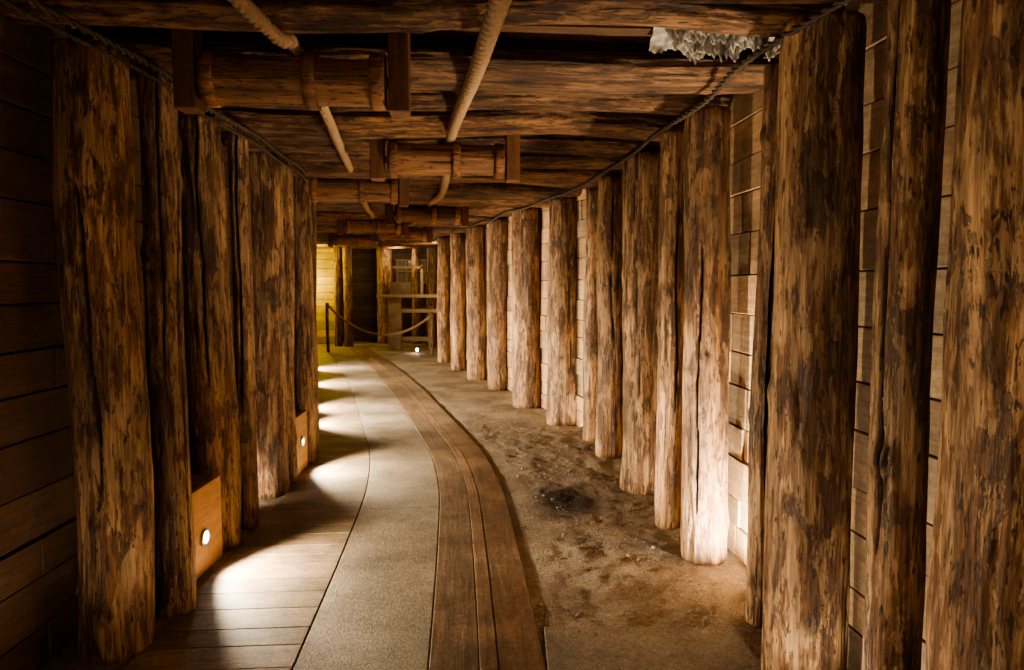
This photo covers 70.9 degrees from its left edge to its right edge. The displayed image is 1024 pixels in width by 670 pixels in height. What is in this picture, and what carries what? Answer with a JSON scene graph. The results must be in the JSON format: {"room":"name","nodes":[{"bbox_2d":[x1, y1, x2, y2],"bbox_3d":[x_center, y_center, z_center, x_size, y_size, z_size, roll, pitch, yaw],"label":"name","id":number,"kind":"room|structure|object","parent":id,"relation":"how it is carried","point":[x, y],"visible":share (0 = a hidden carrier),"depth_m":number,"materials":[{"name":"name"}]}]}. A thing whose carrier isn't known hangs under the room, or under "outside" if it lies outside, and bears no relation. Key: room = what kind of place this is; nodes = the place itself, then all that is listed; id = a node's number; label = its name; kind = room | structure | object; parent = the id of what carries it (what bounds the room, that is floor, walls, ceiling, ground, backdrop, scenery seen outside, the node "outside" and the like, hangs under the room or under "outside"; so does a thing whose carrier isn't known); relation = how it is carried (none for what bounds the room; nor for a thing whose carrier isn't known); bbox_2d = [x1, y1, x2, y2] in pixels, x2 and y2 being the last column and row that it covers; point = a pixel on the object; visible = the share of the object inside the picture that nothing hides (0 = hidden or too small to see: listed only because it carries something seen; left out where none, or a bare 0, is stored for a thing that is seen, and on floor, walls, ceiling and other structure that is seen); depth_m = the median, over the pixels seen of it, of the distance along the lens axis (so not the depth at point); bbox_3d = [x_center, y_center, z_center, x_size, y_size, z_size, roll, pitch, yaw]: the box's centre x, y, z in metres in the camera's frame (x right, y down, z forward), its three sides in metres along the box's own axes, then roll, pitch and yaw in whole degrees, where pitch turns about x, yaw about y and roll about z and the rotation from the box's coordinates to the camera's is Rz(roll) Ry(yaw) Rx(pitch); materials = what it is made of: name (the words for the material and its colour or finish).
{"room":"underground passage","nodes":[
{"label":"underground passage","id":0,"kind":"room"},
{"bbox_2d":[0,12,234,669],"bbox_3d":[-2.725,-0.279,5.981,1.335,2.722,20.047,-1,4,-9],"label":"wall","id":1,"kind":"structure","parent":0,"point":[39,570],"depth_m":2.77,"materials":[{"name":"brown wood"}]},
{"bbox_2d":[316,249,334,343],"bbox_3d":[-6.210,-1.111,18.167,3.580,2.674,0.040,0,4,0],"label":"wall","id":2,"kind":"structure","parent":0,"point":[325,277],"depth_m":18.15,"materials":[{"name":"brown wood"}]},
{"bbox_2d":[293,347,438,669],"bbox_3d":[-1.731,1.010,7.261,1.665,0.030,20.591,-1,4,-11],"label":"walkway","id":3,"kind":"object","parent":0,"point":[376,609],"visible":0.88,"depth_m":3.92,"materials":[{"name":"beige concrete"}]},
{"bbox_2d":[325,303,433,354],"bbox_3d":[-2.913,-0.147,15.721,2.544,1.100,0.094,1,4,14],"label":"rope barrier","id":4,"kind":"object","parent":3,"relation":"on","point":[327,306],"visible":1,"depth_m":15.76,"materials":[{"name":"brown fabric"}]},
{"bbox_2d":[349,347,545,669],"bbox_3d":[-1.238,1.002,7.342,1.591,0.032,20.722,-1,4,-11],"label":"planks","id":5,"kind":"object","parent":3,"relation":"on","point":[454,642],"visible":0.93,"depth_m":3.96,"materials":[{"name":"brown wood"}]},
{"bbox_2d":[316,229,446,233],"bbox_3d":[-2.430,-1.902,12.762,3.052,0.183,0.311,-2,4,-18],"label":"ceiling beam","id":6,"kind":"structure","parent":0,"point":[316,229],"depth_m":12.46,"materials":[{"name":"brown wood"}]},
{"bbox_2d":[316,231,449,235],"bbox_3d":[-2.544,-1.939,13.146,3.055,0.200,0.496,-2,4,-18],"label":"ceiling beam","id":7,"kind":"structure","parent":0,"point":[436,234],"depth_m":13.02,"materials":[{"name":"brown wood"}]},
{"bbox_2d":[316,233,449,238],"bbox_3d":[-2.693,-1.966,13.679,3.073,0.268,0.327,-1,4,-18],"label":"ceiling beam","id":8,"kind":"structure","parent":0,"point":[323,235],"depth_m":13.41,"materials":[{"name":"brown wood"}]},
{"bbox_2d":[317,238,449,242],"bbox_3d":[-2.858,-1.985,14.573,3.249,0.214,0.450,-2,4,-18],"label":"ceiling beam","id":9,"kind":"structure","parent":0,"point":[396,241],"depth_m":14.71,"materials":[{"name":"brown wood"}]},
{"bbox_2d":[317,240,449,242],"bbox_3d":[-4.300,-2.105,15.490,6.400,0.275,0.269,0,4,0],"label":"ceiling beam","id":10,"kind":"structure","parent":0,"point":[318,241],"depth_m":15.45,"materials":[{"name":"brown wood"}]},
{"bbox_2d":[317,243,449,245],"bbox_3d":[-4.300,-2.164,16.285,6.400,0.277,0.272,0,4,0],"label":"ceiling beam","id":11,"kind":"structure","parent":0,"point":[388,244],"depth_m":16.24,"materials":[{"name":"brown wood"}]},
{"bbox_2d":[317,244,449,246],"bbox_3d":[-4.300,-2.219,17.088,6.400,0.271,0.266,0,4,0],"label":"ceiling beam","id":12,"kind":"structure","parent":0,"point":[320,245],"depth_m":17.05,"materials":[{"name":"brown wood"}]},
{"bbox_2d":[317,246,449,248],"bbox_3d":[-4.300,-2.287,17.985,6.400,0.275,0.280,0,4,0],"label":"ceiling beam","id":13,"kind":"structure","parent":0,"point":[351,246],"depth_m":17.93,"materials":[{"name":"brown wood"}]},
{"bbox_2d":[316,224,463,227],"bbox_3d":[-2.022,-1.790,11.370,3.058,0.173,0.270,-1,4,-16],"label":"ceiling beam","id":14,"kind":"structure","parent":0,"point":[316,224],"depth_m":11.57,"materials":[{"name":"brown wood"}]},
{"bbox_2d":[316,225,465,232],"bbox_3d":[-2.174,-1.806,11.897,3.050,0.223,0.351,-1,4,-16],"label":"ceiling beam","id":15,"kind":"structure","parent":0,"point":[327,227],"depth_m":12.06,"materials":[{"name":"brown wood"}]},
{"bbox_2d":[341,248,450,339],"bbox_3d":[-2.800,-1.203,19.263,3.800,2.704,0.040,0,4,0],"label":"wall","id":16,"kind":"structure","parent":0,"point":[364,260],"depth_m":19.25,"materials":[{"name":"brown wood"}]},
{"bbox_2d":[395,259,436,283],"bbox_3d":[-2.550,-1.688,19.129,1.100,0.645,0.050,0,4,0],"label":"lattice","id":17,"kind":"object","parent":16,"relation":"attached to","point":[396,260],"visible":0.56,"depth_m":19.10,"materials":[{"name":"brown wood"}]},
{"bbox_2d":[398,261,426,281],"bbox_3d":[-2.550,-1.691,19.169,1.050,0.550,0.010,0,4,0],"label":"pane","id":18,"kind":"object","parent":17,"relation":"attached to","point":[401,275],"visible":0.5,"depth_m":19.17,"materials":[{"name":"clear glass"}]},
{"bbox_2d":[316,221,487,225],"bbox_3d":[-1.861,-1.755,10.829,3.082,0.219,0.450,-1,4,-16],"label":"ceiling beam","id":19,"kind":"structure","parent":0,"point":[317,222],"depth_m":10.94,"materials":[{"name":"brown wood"}]},
{"bbox_2d":[316,219,488,222],"bbox_3d":[-1.715,-1.714,10.347,3.108,0.208,0.271,-2,4,-16],"label":"ceiling beam","id":20,"kind":"structure","parent":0,"point":[470,221],"depth_m":10.41,"materials":[{"name":"brown wood"}]},
{"bbox_2d":[316,211,505,220],"bbox_3d":[-1.593,-1.680,9.924,3.118,0.220,0.275,-1,4,-15],"label":"ceiling beam","id":21,"kind":"structure","parent":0,"point":[335,215],"depth_m":9.69,"materials":[{"name":"brown wood"}]},
{"bbox_2d":[316,207,511,213],"bbox_3d":[-1.349,-1.631,9.006,3.101,0.202,0.393,-1,4,-15],"label":"ceiling beam","id":22,"kind":"structure","parent":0,"point":[317,208],"depth_m":8.83,"materials":[{"name":"brown wood"}]},
{"bbox_2d":[316,210,511,216],"bbox_3d":[-1.471,-1.691,9.467,3.112,0.196,0.492,-1,4,-15],"label":"ceiling beam","id":23,"kind":"structure","parent":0,"point":[376,211],"depth_m":9.65,"materials":[{"name":"brown wood"}]},
{"bbox_2d":[316,202,539,210],"bbox_3d":[-1.184,-1.575,8.420,3.107,0.227,0.498,-1,4,-15],"label":"ceiling beam","id":24,"kind":"structure","parent":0,"point":[319,204],"depth_m":8.29,"materials":[{"name":"brown wood"}]},
{"bbox_2d":[88,24,778,58],"bbox_3d":[-3.191,-1.712,8.287,8.245,0.084,24.078,-1,4,-8],"label":"ceiling","id":25,"kind":"structure","parent":0,"point":[554,38],"depth_m":3.25,"materials":[{"name":"brown wood"}]},
{"bbox_2d":[0,0,306,182],"bbox_3d":[-2.256,-1.251,5.989,1.157,0.044,17.762,-1,4,-9],"label":"electrical cable","id":26,"kind":"object","parent":25,"relation":"attached to","point":[8,4],"visible":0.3,"depth_m":2.63,"materials":[{"name":"rubber"}]},
{"bbox_2d":[18,0,308,179],"bbox_3d":[-2.247,-1.291,5.986,1.168,0.056,17.766,-1,4,-9],"label":"electrical cable","id":27,"kind":"object","parent":25,"relation":"attached to","point":[47,10],"visible":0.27,"depth_m":2.72,"materials":[{"name":"rubber"}]},
{"bbox_2d":[171,29,410,117],"bbox_3d":[-0.890,-1.111,2.950,0.940,0.395,0.228,0,4,-4],"label":"roller","id":28,"kind":"object","parent":25,"relation":"hanging from","point":[213,78],"visible":0.98,"depth_m":2.88,"materials":[{"name":"brown wood"}]},
{"bbox_2d":[328,233,382,247],"bbox_3d":[-2.850,-1.809,13.106,0.980,0.420,0.229,-1,4,-18],"label":"roller","id":29,"kind":"object","parent":25,"relation":"hanging from","point":[356,240],"visible":0.8,"depth_m":13.02,"materials":[{"name":"brown wood"}]},
{"bbox_2d":[310,178,408,206],"bbox_3d":[-1.360,-1.324,6.173,0.940,0.420,0.229,-1,4,-12],"label":"roller","id":30,"kind":"object","parent":25,"relation":"hanging from","point":[361,191],"visible":0.82,"depth_m":6.12,"materials":[{"name":"brown wood"}]},
{"bbox_2d":[227,0,374,234],"bbox_3d":[-1.726,-1.338,6.229,0.840,0.159,17.706,-1,4,-8],"label":"rope","id":31,"kind":"object","parent":30,"relation":"on","point":[249,9],"visible":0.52,"depth_m":2.72,"materials":[{"name":"brown fabric"}]},
{"bbox_2d":[337,219,407,235],"bbox_3d":[-1.920,-1.585,9.914,0.960,0.420,0.228,-1,4,-15],"label":"roller","id":32,"kind":"object","parent":25,"relation":"hanging from","point":[377,226],"visible":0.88,"depth_m":9.83,"materials":[{"name":"brown wood"}]},
{"bbox_2d":[372,227,432,242],"bbox_3d":[-1.750,-1.697,11.510,0.960,0.420,0.229,-1,4,-16],"label":"roller","id":33,"kind":"object","parent":25,"relation":"hanging from","point":[425,233],"visible":0.71,"depth_m":11.49,"materials":[{"name":"brown wood"}]},
{"bbox_2d":[0,0,844,36],"bbox_3d":[-0.273,-1.229,2.702,3.080,0.204,0.240,-1,4,-4],"label":"ceiling beam","id":34,"kind":"structure","parent":25,"relation":"attached to","point":[290,16],"depth_m":2.64,"materials":[{"name":"brown wood"}]},
{"bbox_2d":[385,204,468,226],"bbox_3d":[-0.980,-1.474,8.318,0.960,0.420,0.216,-1,4,-15],"label":"roller","id":35,"kind":"object","parent":25,"relation":"hanging from","point":[433,214],"visible":0.96,"depth_m":8.25,"materials":[{"name":"brown wood"}]},
{"bbox_2d":[383,0,511,240],"bbox_3d":[-0.954,-1.319,6.241,0.821,0.172,17.806,-1,4,-10],"label":"rope","id":36,"kind":"object","parent":35,"relation":"on","point":[496,11],"visible":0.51,"depth_m":2.90,"materials":[{"name":"brown fabric"}]},
{"bbox_2d":[81,34,778,94],"bbox_3d":[-0.303,-1.239,3.369,3.063,0.183,0.521,0,4,-4],"label":"ceiling beam","id":37,"kind":"structure","parent":25,"relation":"attached to","point":[432,68],"depth_m":3.25,"materials":[{"name":"brown wood"}]},
{"bbox_2d":[224,134,660,157],"bbox_3d":[-0.404,-1.355,4.995,3.015,0.222,0.328,0,4,-7],"label":"ceiling beam","id":38,"kind":"structure","parent":25,"relation":"attached to","point":[549,143],"depth_m":4.96,"materials":[{"name":"brown wood"}]},
{"bbox_2d":[370,134,519,182],"bbox_3d":[-0.420,-1.198,4.547,0.940,0.445,0.228,0,4,-5],"label":"roller","id":39,"kind":"object","parent":25,"relation":"hanging from","point":[455,159],"visible":0.97,"depth_m":4.48,"materials":[{"name":"brown wood"}]},
{"bbox_2d":[205,107,684,141],"bbox_3d":[-0.369,-1.313,4.466,3.036,0.225,0.451,0,4,-5],"label":"ceiling beam","id":40,"kind":"structure","parent":25,"relation":"attached to","point":[281,124],"depth_m":4.32,"materials":[{"name":"brown wood"}]},
{"bbox_2d":[282,152,622,168],"bbox_3d":[-0.457,-1.386,5.502,3.011,0.222,0.347,-1,4,-9],"label":"ceiling beam","id":41,"kind":"structure","parent":25,"relation":"attached to","point":[531,160],"depth_m":5.50,"materials":[{"name":"brown wood"}]},
{"bbox_2d":[293,162,621,183],"bbox_3d":[-0.530,-1.395,5.974,3.041,0.231,0.321,-1,4,-11],"label":"ceiling beam","id":42,"kind":"structure","parent":25,"relation":"attached to","point":[333,170],"depth_m":5.97,"materials":[{"name":"brown wood"}]},
{"bbox_2d":[205,90,729,115],"bbox_3d":[-0.335,-1.304,3.929,3.053,0.199,0.246,0,4,-5],"label":"ceiling beam","id":43,"kind":"structure","parent":25,"relation":"attached to","point":[421,100],"depth_m":3.91,"materials":[{"name":"brown wood"}]},
{"bbox_2d":[346,178,597,188],"bbox_3d":[-0.640,-1.445,6.506,3.076,0.228,0.489,-1,4,-14],"label":"ceiling beam","id":44,"kind":"structure","parent":25,"relation":"attached to","point":[411,181],"depth_m":6.64,"materials":[{"name":"brown wood"}]},
{"bbox_2d":[409,194,548,200],"bbox_3d":[-0.899,-1.516,7.499,3.145,0.189,0.293,-1,4,-15],"label":"ceiling beam","id":45,"kind":"structure","parent":25,"relation":"attached to","point":[425,196],"depth_m":7.57,"materials":[{"name":"brown wood"}]},
{"bbox_2d":[409,183,582,196],"bbox_3d":[-0.795,-1.470,7.122,3.124,0.200,0.339,-1,4,-14],"label":"ceiling beam","id":46,"kind":"structure","parent":25,"relation":"attached to","point":[480,189],"depth_m":7.18,"materials":[{"name":"brown wood"}]},
{"bbox_2d":[434,0,852,239],"bbox_3d":[0.287,-1.268,5.523,0.962,0.054,16.862,-1,4,-9],"label":"electrical cable","id":47,"kind":"object","parent":25,"relation":"attached to","point":[837,4],"visible":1,"depth_m":3.25,"materials":[{"name":"rubber"}]},
{"bbox_2d":[649,27,779,64],"bbox_3d":[0.920,-1.286,3.037,0.620,0.249,0.360,0,4,0],"label":"crust","id":48,"kind":"object","parent":25,"relation":"attached to","point":[693,44],"visible":0.47,"depth_m":3.10,"materials":[{"name":"white stone"}]},
{"bbox_2d":[318,197,548,207],"bbox_3d":[-1.041,-1.557,7.959,3.134,0.240,0.408,-1,4,-15],"label":"ceiling beam","id":49,"kind":"structure","parent":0,"point":[444,202],"depth_m":8.03,"materials":[{"name":"brown wood"}]},
{"bbox_2d":[39,340,847,669],"bbox_3d":[-3.160,0.906,8.614,10.080,0.032,23.260,0,4,0],"label":"floor","id":50,"kind":"structure","parent":0,"point":[451,390],"depth_m":4.32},
{"bbox_2d":[50,38,154,664],"bbox_3d":[-1.642,0.092,2.915,0.293,2.431,0.327,4,6,44],"label":"log post","id":51,"kind":"object","parent":50,"relation":"on","point":[99,284],"visible":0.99,"depth_m":2.82,"materials":[{"name":"brown wood"}]},
{"bbox_2d":[136,71,196,617],"bbox_3d":[-1.561,0.068,3.260,0.181,2.432,0.192,-1,4,-18],"label":"log post","id":52,"kind":"object","parent":50,"relation":"on","point":[162,185],"visible":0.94,"depth_m":3.20,"materials":[{"name":"brown wood"}]},
{"bbox_2d":[155,475,222,590],"bbox_3d":[-1.687,1.014,3.740,0.197,0.455,0.480,0,4,0],"label":"box","id":53,"kind":"object","parent":50,"relation":"on","point":[206,489],"visible":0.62,"depth_m":3.79,"materials":[{"name":"brown wood"}]},
{"bbox_2d":[178,114,240,550],"bbox_3d":[-1.726,0.010,4.093,0.309,2.434,0.271,-1,4,-19],"label":"log post","id":54,"kind":"object","parent":50,"relation":"on","point":[213,421],"visible":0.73,"depth_m":4.00,"materials":[{"name":"brown wood"}]},
{"bbox_2d":[228,131,258,529],"bbox_3d":[-1.644,-0.013,4.413,0.143,2.430,0.135,0,4,0],"label":"log post","id":55,"kind":"object","parent":50,"relation":"on","point":[238,148],"visible":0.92,"depth_m":4.36,"materials":[{"name":"brown wood"}]},
{"bbox_2d":[123,350,369,669],"bbox_3d":[-2.255,1.038,6.852,1.803,0.030,19.801,-1,4,-10],"label":"boards","id":56,"kind":"object","parent":50,"relation":"on","point":[258,609],"visible":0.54,"depth_m":3.75,"materials":[{"name":"brown wood"}]},
{"bbox_2d":[295,410,307,473],"bbox_3d":[-1.780,0.868,5.790,0.209,0.460,0.408,0,4,0],"label":"box","id":57,"kind":"object","parent":56,"relation":"on","point":[300,415],"visible":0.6,"depth_m":5.80,"materials":[{"name":"brown wood"}]},
{"bbox_2d":[293,177,316,462],"bbox_3d":[-1.754,-0.128,6.056,0.214,2.430,0.191,1,4,19],"label":"log post","id":58,"kind":"object","parent":56,"relation":"on","point":[305,372],"visible":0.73,"depth_m":5.98,"materials":[{"name":"brown wood"}]},
{"bbox_2d":[294,201,319,452],"bbox_3d":[-1.853,-0.152,6.402,0.250,2.430,0.239,-4,5,-43],"label":"log post","id":59,"kind":"object","parent":56,"relation":"on","point":[313,205],"visible":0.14,"depth_m":6.38,"materials":[{"name":"brown wood"}]},
{"bbox_2d":[249,152,289,498],"bbox_3d":[-1.768,-0.063,5.128,0.316,2.430,0.316,2,4,26],"label":"log post","id":60,"kind":"object","parent":50,"relation":"on","point":[266,173],"visible":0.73,"depth_m":5.02,"materials":[{"name":"brown wood"}]},
{"bbox_2d":[283,160,297,483],"bbox_3d":[-1.704,-0.084,5.423,0.131,2.430,0.147,3,5,37],"label":"log post","id":61,"kind":"object","parent":50,"relation":"on","point":[288,196],"visible":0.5,"depth_m":5.38,"materials":[{"name":"brown wood"}]},
{"bbox_2d":[333,247,342,346],"bbox_3d":[-4.254,-0.933,17.579,0.224,2.430,0.220,2,4,22],"label":"log post","id":62,"kind":"object","parent":50,"relation":"on","point":[338,302],"visible":0.95,"depth_m":17.50,"materials":[{"name":"brown wood"}]},
{"bbox_2d":[342,246,353,346],"bbox_3d":[-3.978,-0.926,17.476,0.250,2.430,0.221,2,5,29],"label":"log post","id":63,"kind":"object","parent":50,"relation":"on","point":[346,250],"visible":0.97,"depth_m":17.39,"materials":[{"name":"brown wood"}]},
{"bbox_2d":[376,249,391,343],"bbox_3d":[-3.280,-1.003,18.571,0.413,2.430,0.419,3,5,33],"label":"log post","id":64,"kind":"object","parent":50,"relation":"on","point":[384,256],"visible":0.72,"depth_m":18.40,"materials":[{"name":"brown wood"}]},
{"bbox_2d":[376,265,436,349],"bbox_3d":[-2.350,-0.634,16.596,1.500,1.950,0.340,0,4,0],"label":"trestle","id":65,"kind":"object","parent":50,"relation":"on","point":[399,290],"visible":0.85,"depth_m":16.52,"materials":[{"name":"brown wood"}]},
{"bbox_2d":[412,248,421,343],"bbox_3d":[-2.422,-0.982,18.270,0.253,2.430,0.252,0,4,0],"label":"log post","id":66,"kind":"object","parent":50,"relation":"on","point":[416,252],"visible":0.75,"depth_m":18.18,"materials":[{"name":"brown wood"}]},
{"bbox_2d":[426,247,435,345],"bbox_3d":[-1.976,-0.933,17.572,0.248,2.430,0.238,-1,4,-14],"label":"log post","id":67,"kind":"object","parent":50,"relation":"on","point":[431,251],"visible":0.62,"depth_m":17.46,"materials":[{"name":"brown wood"}]},
{"bbox_2d":[437,237,449,362],"bbox_3d":[-1.333,-0.683,13.992,0.258,2.430,0.261,-2,4,-23],"label":"log post","id":68,"kind":"object","parent":50,"relation":"on","point":[443,251],"visible":0.99,"depth_m":13.90,"materials":[{"name":"brown wood"}]},
{"bbox_2d":[449,233,465,370],"bbox_3d":[-0.953,-0.591,12.686,0.283,2.430,0.288,3,5,34],"label":"log post","id":69,"kind":"object","parent":50,"relation":"on","point":[457,314],"visible":0.97,"depth_m":12.58,"materials":[{"name":"brown wood"}]},
{"bbox_2d":[465,225,486,380],"bbox_3d":[-0.555,-0.500,11.380,0.346,2.430,0.358,-1,4,-18],"label":"log post","id":70,"kind":"object","parent":50,"relation":"on","point":[475,253],"visible":0.98,"depth_m":11.25,"materials":[{"name":"brown wood"}]},
{"bbox_2d":[487,219,508,390],"bbox_3d":[-0.195,-0.425,10.302,0.344,2.430,0.315,-2,4,-21],"label":"log post","id":71,"kind":"object","parent":50,"relation":"on","point":[497,295],"visible":0.92,"depth_m":10.18,"materials":[{"name":"brown wood"}]},
{"bbox_2d":[511,207,542,408],"bbox_3d":[0.190,-0.323,8.846,0.413,2.430,0.404,3,5,32],"label":"log post","id":72,"kind":"object","parent":50,"relation":"on","point":[526,223],"visible":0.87,"depth_m":8.70,"materials":[{"name":"brown wood"}]},
{"bbox_2d":[546,197,579,425],"bbox_3d":[0.565,-0.246,7.754,0.380,2.430,0.387,2,4,22],"label":"log post","id":73,"kind":"object","parent":50,"relation":"on","point":[562,299],"visible":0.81,"depth_m":7.61,"materials":[{"name":"brown wood"}]},
{"bbox_2d":[582,187,597,440],"bbox_3d":[0.788,-0.191,6.955,0.223,2.430,0.237,3,5,34],"label":"log post","id":74,"kind":"object","parent":50,"relation":"on","point":[590,316],"visible":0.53,"depth_m":6.87,"materials":[{"name":"brown wood"}]},
{"bbox_2d":[454,408,761,655],"bbox_3d":[0.307,1.113,5.568,1.212,0.043,6.704,-1,4,-9],"label":"gravel","id":75,"kind":"object","parent":50,"relation":"on","point":[578,614],"visible":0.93,"depth_m":4.11,"materials":[{"name":"gravel"}]},
{"bbox_2d":[595,176,622,458],"bbox_3d":[0.868,-0.144,6.292,0.258,2.430,0.288,2,4,22],"label":"log post","id":76,"kind":"object","parent":50,"relation":"on","point":[609,403],"visible":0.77,"depth_m":6.20,"materials":[{"name":"brown wood"}]},
{"bbox_2d":[620,152,659,494],"bbox_3d":[0.961,-0.070,5.226,0.334,2.430,0.338,0,4,0],"label":"log post","id":77,"kind":"object","parent":50,"relation":"on","point":[641,172],"visible":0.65,"depth_m":5.10,"materials":[{"name":"brown wood"}]},
{"bbox_2d":[544,627,760,669],"bbox_3d":[0.560,1.307,2.958,0.840,0.030,0.400,0,4,0],"label":"floor mat","id":78,"kind":"object","parent":50,"relation":"on","point":[653,648],"visible":1,"depth_m":2.96,"materials":[{"name":"concrete"}]},
{"bbox_2d":[655,129,684,529],"bbox_3d":[0.977,-0.014,4.435,0.173,2.430,0.180,3,5,36],"label":"log post","id":79,"kind":"object","parent":50,"relation":"on","point":[671,267],"visible":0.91,"depth_m":4.37,"materials":[{"name":"brown wood"}]},
{"bbox_2d":[681,105,730,565],"bbox_3d":[1.047,0.023,3.897,0.264,2.432,0.265,4,5,42],"label":"log post","id":80,"kind":"object","parent":50,"relation":"on","point":[705,521],"visible":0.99,"depth_m":3.80,"materials":[{"name":"brown wood"}]},
{"bbox_2d":[745,63,778,627],"bbox_3d":[1.109,0.077,3.133,0.134,2.431,0.134,-1,4,-13],"label":"log post","id":81,"kind":"object","parent":50,"relation":"on","point":[764,301],"visible":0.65,"depth_m":3.11,"materials":[{"name":"brown wood"}]},
{"bbox_2d":[761,10,866,669],"bbox_3d":[1.096,0.112,2.634,0.302,2.430,0.306,2,5,30],"label":"log post","id":82,"kind":"object","parent":50,"relation":"on","point":[811,390],"visible":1,"depth_m":2.52,"materials":[{"name":"brown wood"}]},
{"bbox_2d":[861,0,950,669],"bbox_3d":[1.164,0.145,2.155,0.185,2.430,0.179,-4,6,-43],"label":"log post","id":83,"kind":"object","parent":50,"relation":"on","point":[911,144],"visible":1,"depth_m":2.09,"materials":[{"name":"brown wood"}]},
{"bbox_2d":[926,0,1023,669],"bbox_3d":[1.238,0.169,1.814,0.298,2.430,0.301,2,5,28],"label":"log post","id":84,"kind":"object","parent":50,"relation":"on","point":[975,600],"visible":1,"depth_m":1.73,"materials":[{"name":"brown wood"}]},
{"bbox_2d":[465,0,962,669],"bbox_3d":[0.282,-0.450,7.871,1.105,2.799,24.208,-1,4,-8],"label":"wall","id":85,"kind":"structure","parent":0,"point":[746,109],"depth_m":2.78,"materials":[{"name":"brown wood"}]},
{"bbox_2d":[567,0,887,3],"bbox_3d":[-0.245,-1.144,2.179,3.131,0.211,0.350,-1,4,-4],"label":"ceiling beam","id":86,"kind":"structure","parent":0,"point":[666,1],"depth_m":2.32,"materials":[{"name":"brown wood"}]}
]}

